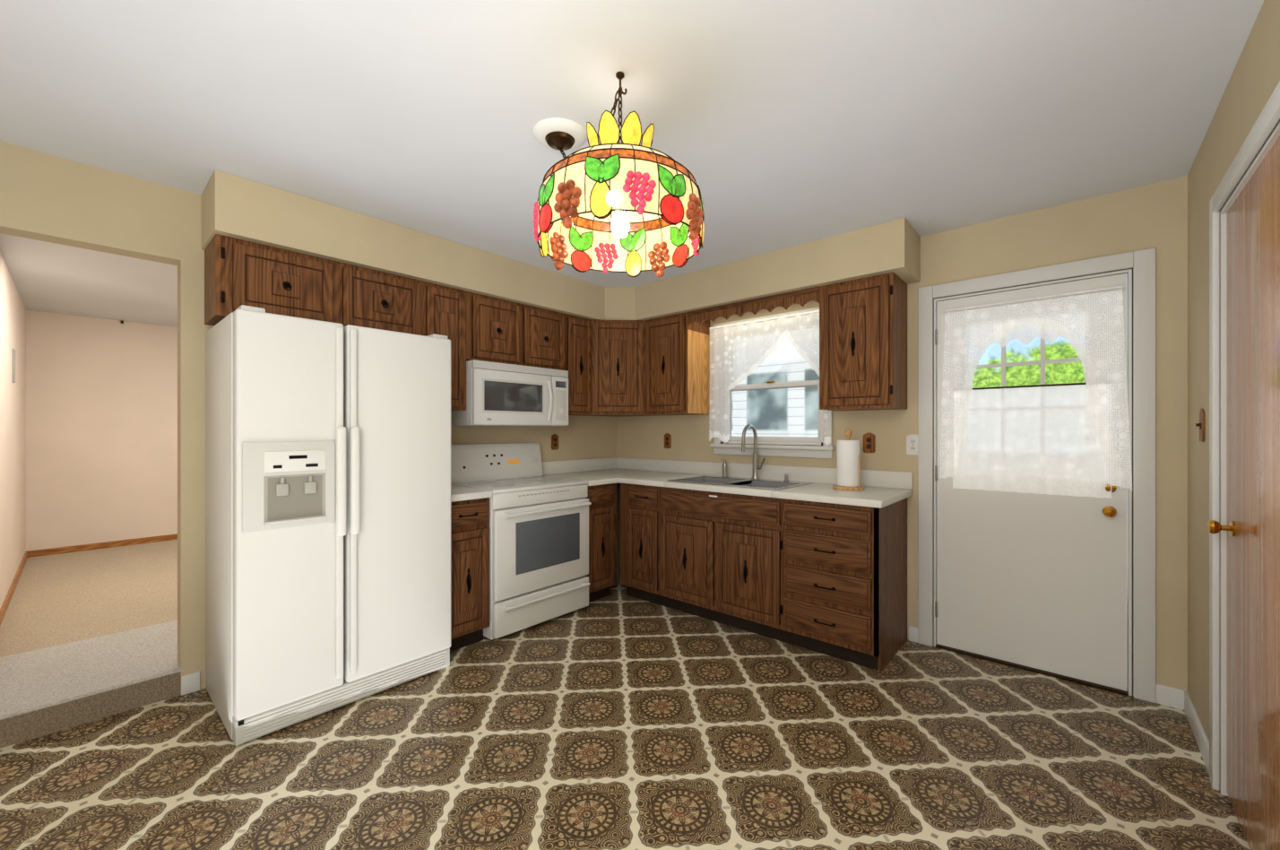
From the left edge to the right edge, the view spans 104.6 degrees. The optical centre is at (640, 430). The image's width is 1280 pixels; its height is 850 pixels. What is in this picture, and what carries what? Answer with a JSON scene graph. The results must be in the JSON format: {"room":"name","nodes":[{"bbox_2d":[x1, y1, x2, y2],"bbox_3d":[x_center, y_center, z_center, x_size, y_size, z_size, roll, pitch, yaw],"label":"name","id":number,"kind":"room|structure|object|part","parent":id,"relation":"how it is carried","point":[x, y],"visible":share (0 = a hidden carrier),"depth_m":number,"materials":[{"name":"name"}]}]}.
{"room":"kitchen","nodes":[
{"label":"kitchen","id":0,"kind":"room"},
{"bbox_2d":[0,251,32,608],"bbox_3d":[-4.210,0.029,3.216,3.870,2.235,0.128,0,0,41],"label":"wall","id":1,"kind":"structure","parent":0,"point":[15,321],"depth_m":3.64,"materials":[{"name":"beige paint"}]},
{"bbox_2d":[0,550,29,625],"bbox_3d":[-4.124,1.118,3.223,3.750,0.058,0.012,0,0,41],"label":"baseboard","id":2,"kind":"structure","parent":1,"relation":"attached to","point":[5,603],"depth_m":3.46,"materials":[{"name":"brown wood"}]},
{"bbox_2d":[0,233,177,327],"bbox_3d":[-3.462,-1.108,4.064,3.870,0.100,2.390,0,0,41],"label":"ceiling","id":3,"kind":"structure","parent":0,"point":[56,278],"depth_m":3.63,"materials":[{"name":"white paint"}]},
{"bbox_2d":[32,310,177,550],"bbox_3d":[-4.875,0.029,5.297,0.120,2.235,2.130,0,0,41],"label":"wall","id":4,"kind":"structure","parent":0,"point":[88,429],"depth_m":4.81,"materials":[{"name":"beige paint"}]},
{"bbox_2d":[29,533,177,557],"bbox_3d":[-4.809,1.118,5.272,0.012,0.058,2.120,0,0,41],"label":"baseboard","id":5,"kind":"structure","parent":4,"relation":"attached to","point":[67,549],"depth_m":4.79,"materials":[{"name":"brown wood"}]},
{"bbox_2d":[0,140,616,689],"bbox_3d":[-1.725,0.057,3.019,0.120,2.430,4.420,0,0,41],"label":"wall","id":6,"kind":"structure","parent":0,"point":[52,198],"depth_m":2.38,"materials":[{"name":"beige paint"}]},
{"bbox_2d":[204,233,340,325],"bbox_3d":[-1.866,-0.706,2.517,0.328,0.365,0.489,0,0,41],"label":"upper cabinet","id":7,"kind":"object","parent":6,"relation":"attached to","point":[237,272],"depth_m":2.38,"materials":[{"name":"brown wood"}]},
{"bbox_2d":[340,262,423,335],"bbox_3d":[-1.555,-0.706,2.869,0.328,0.365,0.450,0,0,41],"label":"upper cabinet","id":8,"kind":"object","parent":6,"relation":"attached to","point":[371,298],"depth_m":2.75,"materials":[{"name":"brown wood"}]},
{"bbox_2d":[423,281,473,410],"bbox_3d":[-1.310,-0.508,3.143,0.334,0.760,0.284,0,0,41],"label":"upper cabinet","id":9,"kind":"object","parent":6,"relation":"attached to","point":[447,311],"depth_m":3.08,"materials":[{"name":"brown wood"}]},
{"bbox_2d":[473,293,534,366],"bbox_3d":[-1.060,-0.670,3.431,0.328,0.435,0.476,0,0,41],"label":"upper cabinet","id":10,"kind":"object","parent":6,"relation":"attached to","point":[503,330],"depth_m":3.34,"materials":[{"name":"brown wood"}]},
{"bbox_2d":[450,359,568,426],"bbox_3d":[-0.915,-0.236,3.502,0.448,0.413,0.771,0,0,41],"label":"over-the-range microwave","id":11,"kind":"object","parent":10,"relation":"attached to","point":[497,393],"visible":0.98,"depth_m":3.31,"materials":[{"name":"white plastic"}]},
{"bbox_2d":[534,306,559,369],"bbox_3d":[-0.833,-0.670,3.688,0.328,0.435,0.437,0,0,41],"label":"upper cabinet","id":12,"kind":"object","parent":6,"relation":"attached to","point":[546,322],"depth_m":3.61,"materials":[{"name":"brown wood"}]},
{"bbox_2d":[551,433,558,449],"bbox_3d":[-0.701,0.093,4.081,0.010,0.132,0.076,0,0,41],"label":"outlet","id":13,"kind":"object","parent":6,"relation":"attached to","point":[554,441],"visible":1,"depth_m":4.07,"materials":[{"name":"brown wood"}]},
{"bbox_2d":[559,312,591,415],"bbox_3d":[-0.585,-0.508,3.943,0.363,0.760,0.367,0,0,41],"label":"upper cabinet","id":14,"kind":"object","parent":6,"relation":"attached to","point":[575,332],"depth_m":3.83,"materials":[{"name":"brown wood"}]},
{"bbox_2d":[541,457,617,474],"bbox_3d":[-0.521,0.304,4.275,0.020,0.105,0.940,0,0,41],"label":"backsplash","id":15,"kind":"structure","parent":6,"relation":"attached to","point":[550,467],"depth_m":4.24,"materials":[{"name":"white laminate"}]},
{"bbox_2d":[591,319,641,416],"bbox_3d":[-0.207,-0.508,4.179,0.618,0.760,0.667,0,0,41],"label":"upper cabinet","id":16,"kind":"object","parent":6,"relation":"attached to","point":[616,344],"depth_m":3.96,"materials":[{"name":"brown wood"}]},
{"bbox_2d":[0,566,1250,849],"bbox_3d":[-0.241,1.302,1.791,3.730,0.060,4.540,0,0,41],"label":"floor","id":17,"kind":"structure","parent":0,"point":[618,717],"depth_m":1.90,"materials":[{"name":"tile"}]},
{"bbox_2d":[205,304,450,745],"bbox_3d":[-1.546,0.385,2.515,0.755,1.775,0.910,0,0,41],"label":"fridge","id":18,"kind":"object","parent":17,"relation":"on","point":[327,515],"visible":1,"depth_m":2.20,"materials":[{"name":"white metal"}]},
{"bbox_2d":[449,495,492,651],"bbox_3d":[-1.213,0.834,3.035,0.620,0.875,0.296,0,0,41],"label":"base cabinet","id":19,"kind":"object","parent":17,"relation":"on","point":[470,519],"depth_m":2.85,"materials":[{"name":"brown wood"}]},
{"bbox_2d":[450,484,492,502],"bbox_3d":[-1.207,0.376,3.029,0.638,0.039,0.296,0,0,41],"label":"countertop","id":20,"kind":"structure","parent":19,"relation":"on","point":[458,493],"depth_m":2.87,"materials":[{"name":"white laminate"}]},
{"bbox_2d":[542,467,664,484],"bbox_3d":[-0.289,0.376,4.071,0.638,0.039,0.940,0,0,41],"label":"countertop","id":21,"kind":"structure","parent":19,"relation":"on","point":[610,477],"depth_m":3.98,"materials":[{"name":"white laminate"}]},
{"bbox_2d":[450,442,591,640],"bbox_3d":[-0.820,0.684,3.398,0.686,1.175,0.763,0,0,41],"label":"range","id":22,"kind":"object","parent":17,"relation":"on","point":[539,547],"visible":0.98,"depth_m":3.23,"materials":[{"name":"white metal"}]},
{"bbox_2d":[0,0,1263,287],"bbox_3d":[-0.286,-1.188,1.831,3.850,0.060,4.540,0,0,41],"label":"ceiling","id":23,"kind":"structure","parent":0,"point":[782,124],"depth_m":1.73,"materials":[{"name":"white paint"}]},
{"bbox_2d":[201,169,920,319],"bbox_3d":[-0.240,-1.024,2.699,2.529,0.267,2.934,0,0,41],"label":"soffit beam","id":24,"kind":"structure","parent":23,"relation":"attached to","point":[233,206],"depth_m":2.92,"materials":[{"name":"beige paint"}]},
{"bbox_2d":[532,71,704,276],"bbox_3d":[-0.149,-0.862,1.685,0.788,0.591,0.562,0,0,41],"label":"pendant lamp","id":25,"kind":"object","parent":23,"relation":"hanging from","point":[630,205],"visible":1,"depth_m":1.51,"materials":[{"name":"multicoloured glass"}]},
{"bbox_3d":[-0.189,-1.040,1.767,0.422,0.235,0.100,0,0,41],"label":"chain","id":26,"kind":"part","parent":25,"relation":"part of","materials":[{"name":"brown metal"}]},
{"bbox_2d":[617,470,912,510],"bbox_3d":[0.744,0.376,3.361,1.850,0.039,0.638,0,0,41],"label":"countertop","id":27,"kind":"structure","parent":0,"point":[817,492],"depth_m":2.93,"materials":[{"name":"white laminate"}]},
{"bbox_2d":[667,458,814,520],"bbox_3d":[0.681,0.376,3.418,0.840,0.310,0.520,0,0,41],"label":"sink","id":28,"kind":"object","parent":27,"relation":"in","point":[755,475],"depth_m":3.39,"materials":[{"name":"grey metal"}]},
{"bbox_2d":[741,423,765,459],"bbox_3d":[0.796,0.152,3.480,0.111,0.397,0.222,0,0,41],"label":"faucet","id":29,"kind":"object","parent":27,"relation":"on","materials":[{"name":"silver metal"}]},
{"bbox_2d":[832,428,864,490],"bbox_3d":[1.266,0.173,3.009,0.180,0.366,0.180,0,0,41],"label":"paper towel holder","id":30,"kind":"object","parent":27,"relation":"on","point":[848,466],"visible":1,"depth_m":2.95,"materials":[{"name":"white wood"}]},
{"bbox_2d":[616,175,1187,696],"bbox_3d":[1.176,0.057,3.488,3.850,2.430,0.120,0,0,41],"label":"wall","id":31,"kind":"structure","parent":0,"point":[1154,215],"depth_m":2.51,"materials":[{"name":"beige paint"}]},
{"bbox_2d":[664,432,671,448],"bbox_3d":[0.234,0.088,4.231,0.076,0.132,0.010,0,0,41],"label":"outlet","id":32,"kind":"object","parent":31,"relation":"attached to","point":[667,440],"visible":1,"depth_m":4.22,"materials":[{"name":"brown wood"}]},
{"bbox_2d":[641,311,713,415],"bbox_3d":[0.268,-0.508,3.963,0.461,0.760,0.363,0,0,41],"label":"upper cabinet","id":33,"kind":"object","parent":31,"relation":"attached to","point":[657,367],"depth_m":3.82,"materials":[{"name":"brown wood"}]},
{"bbox_2d":[617,457,912,488],"bbox_3d":[0.716,0.304,3.797,2.468,0.105,0.020,0,0,41],"label":"backsplash","id":34,"kind":"structure","parent":31,"relation":"attached to","point":[881,479],"depth_m":3.27,"materials":[{"name":"white laminate"}]},
{"bbox_2d":[709,306,834,458],"bbox_3d":[0.966,-0.326,3.643,0.960,1.025,0.165,0,0,41],"label":"kitchen window","id":35,"kind":"structure","parent":31,"relation":"in","point":[817,447],"depth_m":3.58,"materials":[{"name":"white"}]},
{"bbox_2d":[709,309,830,444],"bbox_3d":[0.898,-0.353,3.548,0.945,0.899,0.033,0,0,41],"label":"window curtain","id":36,"kind":"object","parent":35,"relation":"hanging from","point":[740,351],"visible":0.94,"depth_m":3.66,"materials":[{"name":"white fabric"}]},
{"bbox_2d":[813,272,907,410],"bbox_3d":[1.358,-0.508,3.022,0.420,0.760,0.334,0,0,41],"label":"upper cabinet","id":37,"kind":"object","parent":31,"relation":"attached to","point":[863,321],"depth_m":2.89,"materials":[{"name":"brown wood"}]},
{"bbox_2d":[863,432,875,452],"bbox_3d":[1.458,0.078,3.151,0.076,0.132,0.010,0,0,41],"label":"outlet","id":38,"kind":"object","parent":31,"relation":"attached to","point":[869,442],"visible":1,"depth_m":3.15,"materials":[{"name":"brown wood"}]},
{"bbox_2d":[906,434,918,455],"bbox_3d":[1.647,0.087,2.985,0.076,0.124,0.010,0,0,41],"label":"outlet","id":39,"kind":"object","parent":31,"relation":"attached to","point":[912,445],"visible":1,"depth_m":2.98,"materials":[{"name":"white plastic"}]},
{"bbox_2d":[934,273,1126,691],"bbox_3d":[2.038,0.249,2.646,0.810,2.013,0.104,0,0,41],"label":"exterior door","id":40,"kind":"structure","parent":31,"relation":"in","point":[1035,581],"depth_m":2.62,"materials":[{"name":"white paint"}]},
{"bbox_2d":[938,285,1132,498],"bbox_3d":[2.038,-0.180,2.614,0.800,1.025,0.043,0,0,41],"label":"door curtain","id":41,"kind":"object","parent":40,"relation":"attached to","point":[1068,439],"visible":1,"depth_m":2.58,"materials":[{"name":"white fabric"}]},
{"bbox_2d":[918,248,1155,702],"bbox_3d":[2.078,0.210,2.682,0.986,2.123,0.138,0,0,41],"label":"door frame","id":42,"kind":"structure","parent":31,"relation":"attached to","point":[1141,292],"depth_m":2.37,"materials":[{"name":"white wood"}]},
{"bbox_2d":[1187,0,1279,740],"bbox_3d":[1.193,0.057,0.446,0.440,2.430,4.420,0,0,41],"label":"wall","id":43,"kind":"structure","parent":0,"point":[1254,80],"depth_m":1.94,"materials":[{"name":"beige paint"}]},
{"bbox_2d":[1171,686,1209,773],"bbox_3d":[2.277,1.227,2.039,0.040,0.090,0.598,0,0,41],"label":"baseboard","id":44,"kind":"structure","parent":43,"relation":"attached to","point":[1172,696],"depth_m":2.08,"materials":[{"name":"white wood"}]},
{"bbox_2d":[1195,408,1204,441],"bbox_3d":[2.237,-0.022,1.979,0.019,0.132,0.076,0,0,41],"label":"light switch","id":45,"kind":"object","parent":43,"relation":"attached to","point":[1201,424],"visible":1,"depth_m":1.96,"materials":[{"name":"brown wood"}]},
{"bbox_2d":[1207,136,1279,849],"bbox_3d":[1.766,0.250,1.424,0.098,2.016,0.812,0,0,41],"label":"closet door","id":46,"kind":"structure","parent":43,"relation":"in","point":[1251,527],"depth_m":1.45,"materials":[{"name":"brown wood"}]},
{"bbox_2d":[1209,80,1279,795],"bbox_3d":[1.801,0.220,1.391,0.138,2.105,0.970,0,0,41],"label":"door frame","id":47,"kind":"structure","parent":43,"relation":"attached to","point":[1269,116],"depth_m":1.74,"materials":[{"name":"white wood"}]},
{"label":"outside","id":48,"kind":"structure","parent":0,"visible":0},
{"bbox_2d":[731,335,819,437],"bbox_3d":[1.483,-0.428,6.604,3.150,3.800,0.001,0,0,41],"label":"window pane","id":49,"kind":"structure","parent":48,"point":[782,398],"depth_m":6.33,"materials":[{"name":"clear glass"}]},
{"bbox_2d":[972,336,1084,389],"bbox_3d":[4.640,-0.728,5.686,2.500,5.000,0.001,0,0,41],"label":"garden","id":50,"kind":"object","parent":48,"point":[1036,367],"depth_m":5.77,"materials":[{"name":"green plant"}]},
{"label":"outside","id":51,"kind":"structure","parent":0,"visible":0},
{"bbox_2d":[0,539,181,748],"bbox_3d":[-3.457,1.240,3.980,3.990,0.185,2.270,0,0,41],"label":"floor carpet","id":52,"kind":"object","parent":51,"point":[88,635],"visible":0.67,"depth_m":2.72,"materials":[{"name":"beige carpet"}]}
]}

